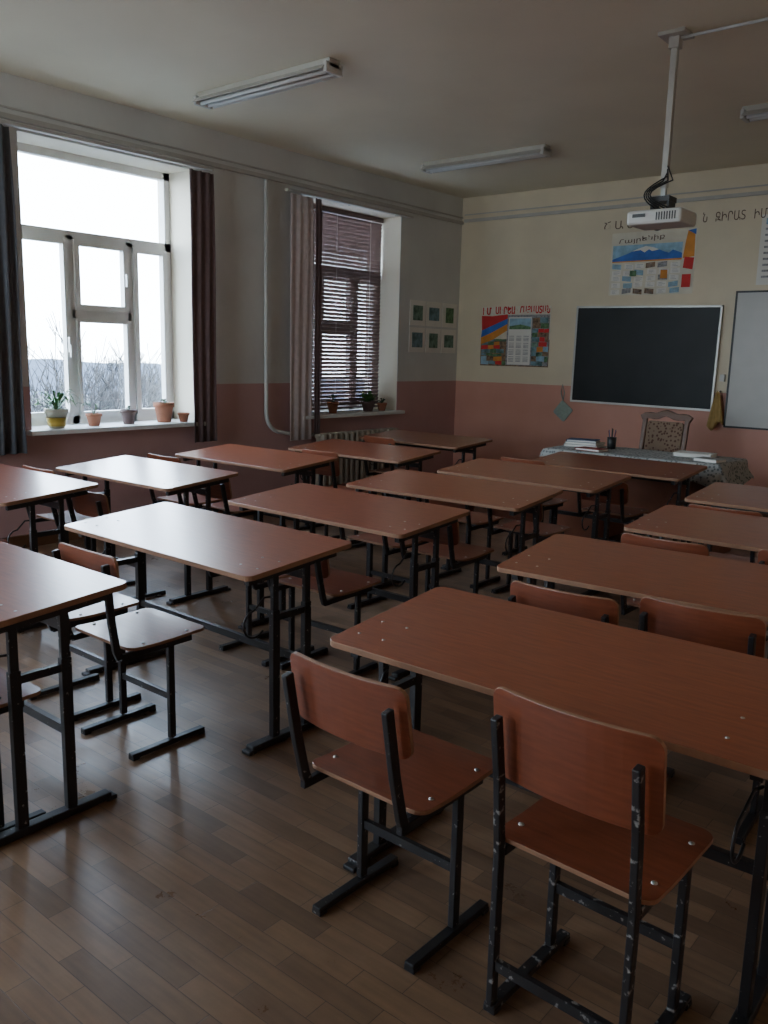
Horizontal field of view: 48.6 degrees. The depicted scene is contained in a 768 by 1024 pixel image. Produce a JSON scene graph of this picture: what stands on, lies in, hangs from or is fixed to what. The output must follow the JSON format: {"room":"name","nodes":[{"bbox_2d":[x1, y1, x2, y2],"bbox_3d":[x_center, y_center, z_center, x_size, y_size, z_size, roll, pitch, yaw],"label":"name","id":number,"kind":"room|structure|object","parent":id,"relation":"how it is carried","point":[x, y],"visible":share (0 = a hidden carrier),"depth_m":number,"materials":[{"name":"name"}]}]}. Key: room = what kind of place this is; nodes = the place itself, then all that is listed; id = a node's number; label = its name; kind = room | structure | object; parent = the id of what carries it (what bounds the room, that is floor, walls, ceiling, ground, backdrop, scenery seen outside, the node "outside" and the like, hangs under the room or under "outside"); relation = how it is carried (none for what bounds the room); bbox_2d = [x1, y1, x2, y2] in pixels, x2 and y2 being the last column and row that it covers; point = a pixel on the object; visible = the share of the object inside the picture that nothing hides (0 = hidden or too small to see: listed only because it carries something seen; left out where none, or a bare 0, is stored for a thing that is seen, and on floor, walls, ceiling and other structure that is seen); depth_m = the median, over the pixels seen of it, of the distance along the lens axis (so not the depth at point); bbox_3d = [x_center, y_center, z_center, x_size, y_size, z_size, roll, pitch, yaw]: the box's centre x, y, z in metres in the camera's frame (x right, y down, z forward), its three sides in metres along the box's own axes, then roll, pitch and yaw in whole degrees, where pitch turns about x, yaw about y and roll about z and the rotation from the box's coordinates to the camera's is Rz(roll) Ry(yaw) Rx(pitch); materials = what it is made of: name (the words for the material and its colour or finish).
{"room":"classroom","nodes":[
{"label":"classroom","id":0,"kind":"room"},
{"bbox_2d":[0,71,462,537],"bbox_3d":[-3.027,-1.422,6.305,0.500,3.420,12.800,10,13,39],"label":"wall","id":1,"kind":"structure","parent":0,"point":[421,255],"depth_m":7.93,"materials":[{"name":"paint"}]},
{"bbox_2d":[17,142,173,425],"bbox_3d":[-2.420,-1.824,7.097,0.132,2.150,1.560,10,13,39],"label":"window","id":2,"kind":"structure","parent":1,"relation":"in","point":[74,312],"depth_m":7.23,"materials":[{"name":"white paint"}]},
{"bbox_2d":[0,119,213,171],"bbox_3d":[-2.215,-2.823,6.524,0.105,0.026,2.220,10,13,39],"label":"rail","id":3,"kind":"object","parent":1,"relation":"attached to","point":[3,122],"visible":1,"depth_m":6.51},
{"bbox_2d":[0,124,27,454],"bbox_3d":[-2.800,-1.544,6.001,0.078,2.300,0.459,10,13,39],"label":"curtain","id":4,"kind":"object","parent":3,"relation":"hanging from","point":[13,440],"visible":1,"depth_m":6.15,"materials":[{"name":"fabric"}]},
{"bbox_2d":[189,169,216,442],"bbox_3d":[-1.582,-1.769,7.461,0.039,2.310,0.268,10,13,39],"label":"curtain","id":5,"kind":"object","parent":3,"relation":"hanging from","point":[202,207],"visible":1,"depth_m":7.45,"materials":[{"name":"fabric"}]},
{"bbox_2d":[26,419,205,435],"bbox_3d":[-2.279,-0.720,7.161,0.405,0.036,1.660,10,13,39],"label":"windowsill","id":6,"kind":"structure","parent":1,"relation":"attached to","point":[146,424],"depth_m":6.98,"materials":[{"name":"white paint"}]},
{"bbox_2d":[31,389,79,428],"bbox_3d":[-2.595,-0.819,6.713,0.343,0.304,0.377,10,13,39],"label":"potted plant","id":7,"kind":"object","parent":6,"relation":"on","point":[56,417],"visible":0.99,"depth_m":6.64,"materials":[{"name":"green plant"}]},
{"bbox_2d":[76,402,111,425],"bbox_3d":[-2.384,-0.802,6.964,0.219,0.190,0.226,3,11,11],"label":"potted plant","id":8,"kind":"object","parent":6,"relation":"on","point":[93,418],"visible":1,"depth_m":6.94,"materials":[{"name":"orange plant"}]},
{"bbox_2d":[120,406,136,423],"bbox_3d":[-2.169,-0.827,7.223,0.140,0.155,0.140,10,13,39],"label":"potted plant","id":9,"kind":"object","parent":6,"relation":"on","point":[128,415],"visible":1,"depth_m":7.19,"materials":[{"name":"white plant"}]},
{"bbox_2d":[153,399,173,421],"bbox_3d":[-1.940,-0.897,7.492,0.184,0.205,0.184,10,13,39],"label":"potted plant","id":10,"kind":"object","parent":6,"relation":"on","point":[164,409],"visible":1,"depth_m":7.44,"materials":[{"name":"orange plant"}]},
{"bbox_2d":[2,472,439,547],"bbox_3d":[-2.865,0.245,6.444,0.024,0.100,11.800,10,13,39],"label":"baseboard","id":11,"kind":"structure","parent":1,"relation":"attached to","point":[21,540],"depth_m":6.65,"materials":[{"name":"brown wood"}]},
{"bbox_2d":[0,104,463,224],"bbox_3d":[-2.791,-2.807,5.878,0.024,0.084,11.800,10,13,39],"label":"trim","id":12,"kind":"structure","parent":1,"relation":"attached to","point":[4,115],"depth_m":7.32,"materials":[{"name":"paint"}]},
{"bbox_2d":[264,179,313,435],"bbox_3d":[-0.921,-1.930,8.330,0.036,2.419,0.670,10,13,39],"label":"pipe","id":13,"kind":"object","parent":1,"relation":"attached to","point":[268,423],"visible":1,"depth_m":8.07,"materials":[{"name":"metal"}]},
{"bbox_2d":[312,210,378,411],"bbox_3d":[-0.581,-2.187,9.296,0.132,2.150,1.560,10,13,39],"label":"window","id":14,"kind":"structure","parent":1,"relation":"in","point":[315,210],"depth_m":9.64,"materials":[{"name":"white paint"}]},
{"bbox_2d":[312,204,383,409],"bbox_3d":[-0.535,-2.189,9.258,0.050,2.120,1.530,10,13,39],"label":"blind","id":15,"kind":"object","parent":14,"relation":"attached to","point":[356,244],"visible":0.66,"depth_m":9.41,"materials":[{"name":"plastic"}]},
{"bbox_2d":[285,188,413,218],"bbox_3d":[-0.325,-3.177,8.787,0.105,0.026,1.940,10,13,39],"label":"rail","id":16,"kind":"object","parent":1,"relation":"attached to","point":[286,189],"visible":1,"depth_m":8.65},
{"bbox_2d":[290,193,313,440],"bbox_3d":[-0.815,-1.891,8.409,0.017,2.360,0.317,10,13,39],"label":"curtain","id":17,"kind":"object","parent":16,"relation":"hanging from","point":[302,207],"visible":1,"depth_m":8.40,"materials":[{"name":"fabric"}]},
{"bbox_2d":[314,198,321,434],"bbox_3d":[-0.667,-1.935,8.558,0.027,2.320,0.093,10,13,39],"label":"curtain","id":18,"kind":"object","parent":16,"relation":"hanging from","point":[318,256],"visible":1,"depth_m":8.55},
{"bbox_2d":[306,409,404,419],"bbox_3d":[-0.440,-1.083,9.361,0.405,0.036,1.660,10,13,39],"label":"windowsill","id":19,"kind":"structure","parent":1,"relation":"attached to","point":[341,413],"depth_m":9.33,"materials":[{"name":"white paint"}]},
{"bbox_2d":[326,394,338,412],"bbox_3d":[-0.550,-1.162,9.108,0.130,0.203,0.134,10,13,39],"label":"potted plant","id":20,"kind":"object","parent":19,"relation":"on","point":[332,406],"visible":1,"depth_m":9.08,"materials":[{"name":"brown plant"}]},
{"bbox_2d":[359,391,375,410],"bbox_3d":[-0.176,-1.253,9.568,0.235,0.232,0.254,-2,11,-16],"label":"potted plant","id":21,"kind":"object","parent":19,"relation":"on","point":[367,404],"visible":1,"depth_m":9.50,"materials":[{"name":"green plant"}]},
{"bbox_2d":[409,327,424,351],"bbox_3d":[0.389,-2.023,9.997,0.009,0.285,0.300,10,13,39],"label":"picture","id":22,"kind":"object","parent":1,"relation":"attached to","point":[416,335],"visible":1,"depth_m":9.99,"materials":[{"name":"paper"}]},
{"bbox_2d":[412,332,422,346],"bbox_3d":[0.391,-2.023,9.995,0.003,0.170,0.200,10,13,39],"label":"print","id":23,"kind":"object","parent":22,"relation":"attached to","point":[417,337],"depth_m":10.00},
{"bbox_2d":[409,300,425,325],"bbox_3d":[0.396,-2.328,9.941,0.009,0.285,0.300,10,13,39],"label":"picture","id":24,"kind":"object","parent":1,"relation":"attached to","point":[417,308],"visible":1,"depth_m":9.93,"materials":[{"name":"paper"}]},
{"bbox_2d":[413,305,422,320],"bbox_3d":[0.399,-2.328,9.939,0.003,0.170,0.180,10,13,39],"label":"print","id":25,"kind":"object","parent":24,"relation":"attached to","point":[417,309],"depth_m":9.94},
{"bbox_2d":[425,328,440,352],"bbox_3d":[0.593,-2.064,10.241,0.009,0.285,0.300,10,13,39],"label":"picture","id":26,"kind":"object","parent":1,"relation":"attached to","point":[433,336],"visible":1,"depth_m":10.23,"materials":[{"name":"paper"}]},
{"bbox_2d":[429,333,437,347],"bbox_3d":[0.595,-2.063,10.239,0.003,0.170,0.170,10,13,39],"label":"print","id":27,"kind":"object","parent":26,"relation":"attached to","point":[433,337],"depth_m":10.24},
{"bbox_2d":[426,301,441,326],"bbox_3d":[0.600,-2.368,10.184,0.009,0.285,0.300,10,13,39],"label":"picture","id":28,"kind":"object","parent":1,"relation":"attached to","point":[433,309],"visible":1,"depth_m":10.18,"materials":[{"name":"paper"}]},
{"bbox_2d":[429,307,439,320],"bbox_3d":[0.602,-2.368,10.182,0.003,0.150,0.200,10,13,39],"label":"print","id":29,"kind":"object","parent":28,"relation":"attached to","point":[434,312],"depth_m":10.18},
{"bbox_2d":[441,329,455,352],"bbox_3d":[0.796,-2.104,10.484,0.009,0.285,0.300,10,13,39],"label":"picture","id":30,"kind":"object","parent":1,"relation":"attached to","point":[448,337],"visible":1,"depth_m":10.47,"materials":[{"name":"paper"}]},
{"bbox_2d":[444,335,453,347],"bbox_3d":[0.799,-2.103,10.482,0.003,0.150,0.190,10,13,39],"label":"print","id":31,"kind":"object","parent":30,"relation":"attached to","point":[448,339],"depth_m":10.48},
{"bbox_2d":[442,303,456,327],"bbox_3d":[0.804,-2.409,10.428,0.009,0.285,0.300,10,13,39],"label":"picture","id":32,"kind":"object","parent":1,"relation":"attached to","point":[449,311],"visible":1,"depth_m":10.42,"materials":[{"name":"paper"}]},
{"bbox_2d":[446,308,453,322],"bbox_3d":[0.806,-2.408,10.426,0.003,0.180,0.160,10,13,39],"label":"print","id":33,"kind":"object","parent":32,"relation":"attached to","point":[449,311],"depth_m":10.43},
{"bbox_2d":[0,492,767,1023],"bbox_3d":[-0.025,0.887,4.175,8.400,0.200,12.800,10,13,39],"label":"floor","id":34,"kind":"structure","parent":0,"point":[188,895],"depth_m":2.54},
{"bbox_2d":[0,667,45,831],"bbox_3d":[-1.388,0.677,2.683,0.390,0.692,0.472,10,13,39],"label":"chair","id":35,"kind":"object","parent":34,"relation":"on","point":[29,690],"visible":0.56,"depth_m":2.70,"materials":[{"name":"laminate"}]},
{"bbox_2d":[0,464,97,632],"bbox_3d":[-2.276,0.173,5.065,1.230,0.772,0.570,10,13,39],"label":"student desk","id":36,"kind":"object","parent":34,"relation":"on","point":[19,487],"visible":0.56,"depth_m":4.73,"materials":[{"name":"red laminate"}]},
{"bbox_2d":[22,465,95,551],"bbox_3d":[-2.056,0.084,5.535,0.390,0.787,0.474,10,13,39],"label":"chair","id":37,"kind":"object","parent":34,"relation":"on","point":[53,516],"visible":0.16,"depth_m":5.49,"materials":[{"name":"brown wood"}]},
{"bbox_2d":[0,541,126,846],"bbox_3d":[-1.505,0.564,3.053,1.230,0.772,0.570,10,13,39],"label":"student desk","id":38,"kind":"object","parent":34,"relation":"on","point":[35,587],"visible":1,"depth_m":2.74,"materials":[{"name":"brown wood"}]},
{"bbox_2d":[29,592,140,720],"bbox_3d":[-1.355,0.495,3.664,0.390,0.692,0.472,10,13,39],"label":"chair","id":39,"kind":"object","parent":34,"relation":"on","point":[95,612],"visible":0.36,"depth_m":3.65,"materials":[{"name":"brown wood"}]},
{"bbox_2d":[66,492,165,598],"bbox_3d":[-1.663,0.187,5.290,0.390,0.692,0.472,10,13,39],"label":"chair","id":40,"kind":"object","parent":34,"relation":"on","point":[92,504],"visible":0.3,"depth_m":5.14,"materials":[{"name":"brown wood"}]},
{"bbox_2d":[51,542,204,760],"bbox_3d":[-0.994,0.508,3.344,0.390,0.800,0.442,10,13,39],"label":"chair","id":41,"kind":"object","parent":34,"relation":"on","point":[140,632],"visible":0.89,"depth_m":3.31,"materials":[{"name":"laminate"}]},
{"bbox_2d":[56,455,237,604],"bbox_3d":[-1.581,0.083,5.642,1.230,0.772,0.570,10,13,38],"label":"student desk","id":42,"kind":"object","parent":34,"relation":"on","point":[172,478],"visible":0.53,"depth_m":5.41,"materials":[{"name":"brown wood"}]},
{"bbox_2d":[147,453,222,507],"bbox_3d":[-1.470,-0.043,6.298,0.390,0.787,0.474,10,13,39],"label":"chair","id":43,"kind":"object","parent":34,"relation":"on","point":[178,498],"visible":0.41,"depth_m":6.21,"materials":[{"name":"brown wood"}]},
{"bbox_2d":[64,502,351,755],"bbox_3d":[-0.809,0.449,3.766,1.304,0.772,0.570,10,14,39],"label":"student desk","id":44,"kind":"object","parent":34,"relation":"on","point":[252,552],"visible":0.76,"depth_m":3.53,"materials":[{"name":"brown wood"}]},
{"bbox_2d":[192,480,263,520],"bbox_3d":[-1.084,0.058,6.059,0.390,0.692,0.472,10,13,39],"label":"chair","id":45,"kind":"object","parent":34,"relation":"on","point":[223,491],"visible":0.32,"depth_m":5.86,"materials":[{"name":"brown wood"}]},
{"bbox_2d":[175,444,337,533],"bbox_3d":[-0.998,-0.072,6.553,1.230,0.772,0.570,10,13,38],"label":"student desk","id":46,"kind":"object","parent":34,"relation":"on","point":[285,462],"visible":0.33,"depth_m":6.36,"materials":[{"name":"brown wood"}]},
{"bbox_2d":[207,571,313,666],"bbox_3d":[-0.640,0.388,4.336,0.390,0.692,0.472,10,14,39],"label":"chair","id":47,"kind":"object","parent":34,"relation":"on","point":[249,606],"visible":0.36,"depth_m":4.34,"materials":[{"name":"black metal"}]},
{"bbox_2d":[267,559,380,674],"bbox_3d":[-0.303,0.440,4.102,0.390,0.692,0.472,9,13,37],"label":"chair","id":48,"kind":"object","parent":34,"relation":"on","point":[325,580],"visible":0.62,"depth_m":4.07,"materials":[{"name":"brown wood"}]},
{"bbox_2d":[302,449,368,550],"bbox_3d":[-0.392,-0.116,6.830,0.390,0.787,0.474,10,13,39],"label":"chair","id":49,"kind":"object","parent":34,"relation":"on","point":[333,470],"visible":0.27,"depth_m":6.62,"materials":[{"name":"brown wood"}]},
{"bbox_2d":[228,483,469,680],"bbox_3d":[-0.217,0.323,4.527,1.230,0.772,0.570,10,14,39],"label":"student desk","id":50,"kind":"object","parent":34,"relation":"on","point":[402,520],"visible":0.59,"depth_m":4.33,"materials":[{"name":"brown wood"}]},
{"bbox_2d":[315,427,398,486],"bbox_3d":[-0.286,-0.534,9.296,0.130,0.715,1.320,10,13,39],"label":"radiator","id":51,"kind":"object","parent":34,"relation":"on","point":[351,470],"visible":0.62,"depth_m":9.12,"materials":[{"name":"metal"}]},
{"bbox_2d":[288,439,440,548],"bbox_3d":[-0.186,-0.168,7.178,1.230,0.772,0.570,10,13,39],"label":"student desk","id":52,"kind":"object","parent":34,"relation":"on","point":[399,456],"visible":0.5,"depth_m":7.02,"materials":[{"name":"brown wood"}]},
{"bbox_2d":[339,527,424,608],"bbox_3d":[-0.004,0.260,5.110,0.390,0.692,0.472,10,13,39],"label":"chair","id":53,"kind":"object","parent":34,"relation":"on","point":[386,542],"visible":0.42,"depth_m":5.12,"materials":[{"name":"brown wood"}]},
{"bbox_2d":[282,651,492,974],"bbox_3d":[0.019,0.740,2.265,0.390,0.787,0.474,10,14,39],"label":"chair","id":54,"kind":"object","parent":34,"relation":"on","point":[420,774],"visible":0.98,"depth_m":2.19,"materials":[{"name":"laminate"}]},
{"bbox_2d":[362,435,417,499],"bbox_3d":[0.070,-0.331,8.051,0.390,0.787,0.474,11,14,41],"label":"chair","id":55,"kind":"object","parent":34,"relation":"on","point":[370,439],"visible":0.36,"depth_m":7.96,"materials":[{"name":"brown laminate"}]},
{"bbox_2d":[360,429,492,523],"bbox_3d":[0.382,-0.359,8.284,1.230,0.772,0.570,11,14,41],"label":"student desk","id":56,"kind":"object","parent":34,"relation":"on","point":[464,444],"visible":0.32,"depth_m":8.09,"materials":[{"name":"brown wood"}]},
{"bbox_2d":[400,522,493,593],"bbox_3d":[0.344,0.321,4.829,0.390,0.692,0.472,9,13,37],"label":"chair","id":57,"kind":"object","parent":34,"relation":"on","point":[450,547],"visible":0.38,"depth_m":4.77,"materials":[{"name":"brown laminate"}]},
{"bbox_2d":[346,469,562,593],"bbox_3d":[0.403,0.202,5.258,1.230,0.772,0.570,9,13,36],"label":"student desk","id":58,"kind":"object","parent":34,"relation":"on","point":[515,498],"visible":0.59,"depth_m":5.09,"materials":[{"name":"brown wood"}]},
{"bbox_2d":[425,499,503,588],"bbox_3d":[0.543,0.138,5.842,0.390,0.692,0.472,10,13,39],"label":"chair","id":59,"kind":"object","parent":34,"relation":"on","point":[479,519],"visible":0.43,"depth_m":5.79,"materials":[{"name":"brown laminate"}]},
{"bbox_2d":[487,504,569,593],"bbox_3d":[0.928,0.205,5.530,0.390,0.692,0.472,10,13,39],"label":"chair","id":60,"kind":"object","parent":34,"relation":"on","point":[546,530],"visible":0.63,"depth_m":5.49,"materials":[{"name":"brown laminate"}]},
{"bbox_2d":[437,458,630,595],"bbox_3d":[1.016,0.085,5.972,1.230,0.772,0.570,10,13,39],"label":"student desk","id":61,"kind":"object","parent":34,"relation":"on","point":[590,483],"visible":0.58,"depth_m":5.77,"materials":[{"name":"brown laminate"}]},
{"bbox_2d":[500,457,567,555],"bbox_3d":[1.150,-0.037,6.605,0.390,0.787,0.474,10,13,39],"label":"chair","id":62,"kind":"object","parent":34,"relation":"on","point":[554,503],"visible":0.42,"depth_m":6.53,"materials":[{"name":"brown laminate"}]},
{"bbox_2d":[330,587,767,1023],"bbox_3d":[0.484,0.744,2.344,1.230,0.772,0.570,10,13,37],"label":"student desk","id":63,"kind":"object","parent":34,"relation":"on","point":[707,703],"visible":0.71,"depth_m":2.19,"materials":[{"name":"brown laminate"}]},
{"bbox_2d":[508,580,618,624],"bbox_3d":[0.691,0.616,3.023,0.390,0.787,0.474,9,13,36],"label":"chair","id":64,"kind":"object","parent":34,"relation":"on","point":[606,610],"visible":0.1,"depth_m":2.78,"materials":[{"name":"brown laminate"}]},
{"bbox_2d":[483,686,712,1023],"bbox_3d":[0.493,0.792,1.964,0.400,0.816,0.422,10,14,40],"label":"chair","id":65,"kind":"object","parent":34,"relation":"on","point":[600,817],"visible":1,"depth_m":1.86,"materials":[{"name":"laminate"}]},
{"bbox_2d":[577,482,647,542],"bbox_3d":[1.667,0.088,6.260,0.390,0.692,0.472,10,13,39],"label":"chair","id":66,"kind":"object","parent":34,"relation":"on","point":[619,494],"visible":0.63,"depth_m":6.15,"materials":[{"name":"brown laminate"}]},
{"bbox_2d":[534,451,706,541],"bbox_3d":[1.761,-0.011,6.587,1.230,0.772,0.570,10,13,39],"label":"student desk","id":67,"kind":"object","parent":34,"relation":"on","point":[673,473],"visible":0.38,"depth_m":6.43,"materials":[{"name":"brown wood"}]},
{"bbox_2d":[497,534,767,621],"bbox_3d":[1.089,0.588,3.264,1.230,0.772,0.570,9,13,35],"label":"student desk","id":68,"kind":"object","parent":34,"relation":"on","point":[695,580],"visible":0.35,"depth_m":3.22,"materials":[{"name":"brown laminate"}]},
{"bbox_2d":[555,479,730,553],"bbox_3d":[2.167,-0.116,7.236,1.500,0.760,0.620,10,13,39],"label":"desk","id":69,"kind":"object","parent":34,"relation":"on","point":[645,494],"visible":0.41,"depth_m":7.02,"materials":[{"name":"brown wood"}]},
{"bbox_2d":[539,445,753,509],"bbox_3d":[2.225,-0.238,7.165,1.704,0.509,0.829,10,13,39],"label":"tablecloth","id":70,"kind":"object","parent":69,"relation":"on","point":[734,470],"visible":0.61,"depth_m":6.81,"materials":[{"name":"fabric"}]},
{"bbox_2d":[564,443,603,447],"bbox_3d":[1.781,-0.596,7.571,0.300,0.022,0.220,8,12,31],"label":"book","id":71,"kind":"object","parent":70,"relation":"on","point":[565,444],"visible":0.59,"depth_m":7.50,"materials":[{"name":"paper"}]},
{"bbox_2d":[565,441,604,445],"bbox_3d":[1.789,-0.615,7.561,0.290,0.018,0.210,9,13,37],"label":"book","id":72,"kind":"object","parent":71,"relation":"on","point":[578,443],"visible":0.61,"depth_m":7.48,"materials":[{"name":"paper"}]},
{"bbox_2d":[566,438,599,442],"bbox_3d":[1.774,-0.637,7.569,0.260,0.020,0.190,6,12,25],"label":"book","id":73,"kind":"object","parent":72,"relation":"on","point":[583,440],"visible":1,"depth_m":7.52,"materials":[{"name":"paper"}]},
{"bbox_2d":[575,446,607,451],"bbox_3d":[1.770,-0.535,7.248,0.150,0.020,0.240,-9,15,-44],"label":"book","id":74,"kind":"object","parent":70,"relation":"on","point":[584,448],"visible":1,"depth_m":7.21,"materials":[{"name":"paper"}]},
{"bbox_2d":[607,428,616,448],"bbox_3d":[1.988,-0.640,7.416,0.080,0.176,0.080,10,13,39],"label":"pen cup","id":75,"kind":"object","parent":70,"relation":"on","point":[611,441],"visible":1,"depth_m":7.40,"materials":[{"name":"plastic"}]},
{"bbox_2d":[673,450,716,457],"bbox_3d":[2.556,-0.472,6.983,0.300,0.030,0.210,8,13,34],"label":"book","id":76,"kind":"object","parent":70,"relation":"on","point":[682,453],"visible":0.95,"depth_m":6.93,"materials":[{"name":"paper"}]},
{"bbox_2d":[693,456,726,462],"bbox_3d":[2.546,-0.408,6.647,0.150,0.025,0.200,-7,13,-38],"label":"book","id":77,"kind":"object","parent":70,"relation":"on","point":[701,459],"visible":1,"depth_m":6.60,"materials":[{"name":"paper"}]},
{"bbox_2d":[634,410,693,520],"bbox_3d":[2.482,-0.389,7.856,0.496,1.089,0.515,10,13,39],"label":"chair","id":78,"kind":"object","parent":34,"relation":"on","point":[665,436],"visible":0.47,"depth_m":7.94,"materials":[{"name":"fabric"}]},
{"bbox_2d":[621,533,708,614],"bbox_3d":[1.310,0.476,3.862,0.390,0.787,0.474,10,13,39],"label":"chair","id":79,"kind":"object","parent":34,"relation":"on","point":[627,538],"visible":0.21,"depth_m":3.67,"materials":[{"name":"brown laminate"}]},
{"bbox_2d":[624,505,767,629],"bbox_3d":[1.818,0.456,4.075,1.230,0.772,0.570,10,13,39],"label":"student desk","id":80,"kind":"object","parent":34,"relation":"on","point":[712,527],"visible":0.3,"depth_m":4.15,"materials":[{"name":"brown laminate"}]},
{"bbox_2d":[639,596,766,844],"bbox_3d":[1.090,0.654,2.867,0.390,0.787,0.474,9,13,36],"label":"chair","id":81,"kind":"object","parent":34,"relation":"on","point":[745,634],"visible":0.27,"depth_m":2.65,"materials":[{"name":"brown laminate"}]},
{"bbox_2d":[685,482,767,551],"bbox_3d":[2.442,0.301,4.992,1.230,0.772,0.570,10,13,39],"label":"student desk","id":82,"kind":"object","parent":34,"relation":"on","point":[717,494],"visible":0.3,"depth_m":5.12,"materials":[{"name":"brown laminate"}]},
{"bbox_2d":[687,504,767,640],"bbox_3d":[1.893,0.341,4.666,0.390,0.787,0.474,10,13,39],"label":"chair","id":83,"kind":"object","parent":34,"relation":"on","point":[751,559],"visible":0.16,"depth_m":4.51,"materials":[{"name":"brown laminate"}]},
{"bbox_2d":[757,549,767,658],"bbox_3d":[1.805,0.535,3.603,0.390,0.787,0.474,10,13,39],"label":"chair","id":84,"kind":"object","parent":34,"relation":"on","point":[763,553],"visible":0.16,"depth_m":3.50,"materials":[{"name":"brown laminate"}]},
{"bbox_2d":[0,0,767,197],"bbox_3d":[0.061,-2.671,3.516,8.400,0.200,12.800,10,13,39],"label":"ceiling","id":85,"kind":"structure","parent":0,"point":[422,81],"depth_m":5.79,"materials":[{"name":"paint"}]},
{"bbox_2d":[193,57,342,109],"bbox_3d":[-0.846,-2.999,5.968,1.360,0.092,0.208,10,13,39],"label":"ceiling lamp","id":86,"kind":"object","parent":85,"relation":"attached to","point":[328,68],"visible":1,"depth_m":5.89,"materials":[{"name":"metal"}]},
{"bbox_2d":[421,144,551,173],"bbox_3d":[0.942,-3.345,8.068,1.370,0.092,0.208,10,13,39],"label":"ceiling lamp","id":87,"kind":"object","parent":85,"relation":"attached to","point":[542,150],"visible":1,"depth_m":7.99,"materials":[{"name":"metal"}]},
{"bbox_2d":[627,17,767,230],"bbox_3d":[3.029,-2.039,4.010,3.770,1.082,0.299,10,13,39],"label":"ceiling projector","id":88,"kind":"object","parent":85,"relation":"hanging from","point":[656,218],"visible":1,"depth_m":5.04,"materials":[{"name":"plastic"}]},
{"bbox_2d":[632,210,675,219],"bbox_3d":[1.603,-1.760,5.055,0.265,0.045,0.004,10,13,39],"label":"vent","id":89,"kind":"object","parent":88,"relation":"attached to","point":[642,214],"depth_m":5.05,"materials":[{"name":"plastic"}]},
{"bbox_2d":[740,103,767,122],"bbox_3d":[3.246,-2.899,5.965,1.400,0.092,0.208,10,13,39],"label":"ceiling lamp","id":90,"kind":"object","parent":85,"relation":"attached to","point":[757,112],"visible":1,"depth_m":6.31,"materials":[{"name":"metal"}]},
{"bbox_2d":[453,163,767,486],"bbox_3d":[4.048,-1.645,8.432,7.700,3.420,0.500,10,13,39],"label":"wall","id":91,"kind":"structure","parent":0,"point":[562,262],"depth_m":9.61,"materials":[{"name":"paint"}]},
{"bbox_2d":[480,305,551,366],"bbox_3d":[1.551,-2.091,10.112,0.940,0.707,0.009,10,13,39],"label":"poster","id":92,"kind":"object","parent":91,"relation":"attached to","point":[519,336],"visible":1,"depth_m":10.10,"materials":[{"name":"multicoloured paper"}]},
{"bbox_2d":[553,384,572,420],"bbox_3d":[2.071,-1.260,9.810,0.236,0.424,0.015,10,13,39],"label":"pot holder","id":93,"kind":"object","parent":91,"relation":"hanging from","point":[562,410],"visible":1,"depth_m":9.81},
{"bbox_2d":[464,184,767,222],"bbox_3d":[3.931,-3.053,7.953,7.650,0.094,0.024,10,13,39],"label":"trim","id":94,"kind":"structure","parent":91,"relation":"attached to","point":[745,194],"depth_m":9.13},
{"bbox_2d":[570,305,723,410],"bbox_3d":[2.775,-1.672,9.139,1.610,1.065,0.037,11,14,38],"label":"blackboard","id":95,"kind":"object","parent":91,"relation":"attached to","point":[656,356],"visible":1,"depth_m":9.08,"materials":[{"name":"metal"}]},
{"bbox_2d":[608,227,697,295],"bbox_3d":[2.818,-2.627,8.963,0.920,0.650,0.010,10,13,39],"label":"poster","id":96,"kind":"object","parent":91,"relation":"attached to","point":[661,261],"visible":1,"depth_m":8.95,"materials":[{"name":"paper"}]},
{"bbox_2d":[706,391,722,430],"bbox_3d":[3.404,-1.033,8.694,0.164,0.411,0.074,10,13,39],"label":"cleaning cloth","id":97,"kind":"object","parent":91,"relation":"hanging from","point":[715,415],"visible":1,"depth_m":8.68,"materials":[{"name":"fabric"}]},
{"bbox_2d":[703,208,767,221],"bbox_3d":[3.457,-2.928,8.382,0.620,0.096,0.002,10,13,39],"label":"lettering","id":98,"kind":"object","parent":91,"relation":"attached to","point":[766,208],"depth_m":8.38},
{"bbox_2d":[723,290,767,429],"bbox_3d":[4.162,-1.413,8.022,1.750,1.350,0.037,10,13,39],"label":"whiteboard","id":99,"kind":"object","parent":91,"relation":"attached to","point":[746,404],"visible":1,"depth_m":8.44,"materials":[{"name":"plastic"}]},
{"bbox_2d":[756,214,767,284],"bbox_3d":[3.820,-2.523,8.147,0.430,0.660,0.004,10,13,39],"label":"notice sheet","id":100,"kind":"object","parent":91,"relation":"attached to","point":[762,268],"visible":1,"depth_m":8.26,"materials":[{"name":"paper"}]},
{"label":"outside","id":101,"kind":"structure","parent":0,"visible":0},
{"bbox_2d":[30,379,363,425],"bbox_3d":[-64.133,-23.543,192.902,327.000,0.001,600.000,10,13,39],"label":"ground","id":102,"kind":"structure","parent":101,"point":[358,379],"depth_m":223.60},
{"bbox_2d":[28,311,161,425],"bbox_3d":[-11.104,0.823,28.442,9.101,14.586,8.912,10,13,39],"label":"bare tree","id":103,"kind":"object","parent":102,"relation":"on","point":[103,400],"visible":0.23,"depth_m":28.02,"materials":[{"name":"plant"}]},
{"bbox_2d":[83,347,160,409],"bbox_3d":[-15.705,-3.268,52.337,5.690,13.714,8.262,-8,14,-41],"label":"bare tree","id":104,"kind":"object","parent":102,"relation":"on","point":[110,363],"visible":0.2,"depth_m":51.11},
{"bbox_2d":[119,355,161,420],"bbox_3d":[-7.979,-0.750,38.803,7.286,14.038,9.903,0,11,-7],"label":"bare tree","id":105,"kind":"object","parent":102,"relation":"on","point":[155,368],"visible":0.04,"depth_m":36.33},
{"bbox_2d":[29,359,358,397],"bbox_3d":[-61.693,-29.618,194.587,287.034,15.445,330.445,10,13,39],"label":"ridge","id":106,"kind":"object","parent":102,"relation":"on","point":[33,364],"visible":0.05,"depth_m":263.21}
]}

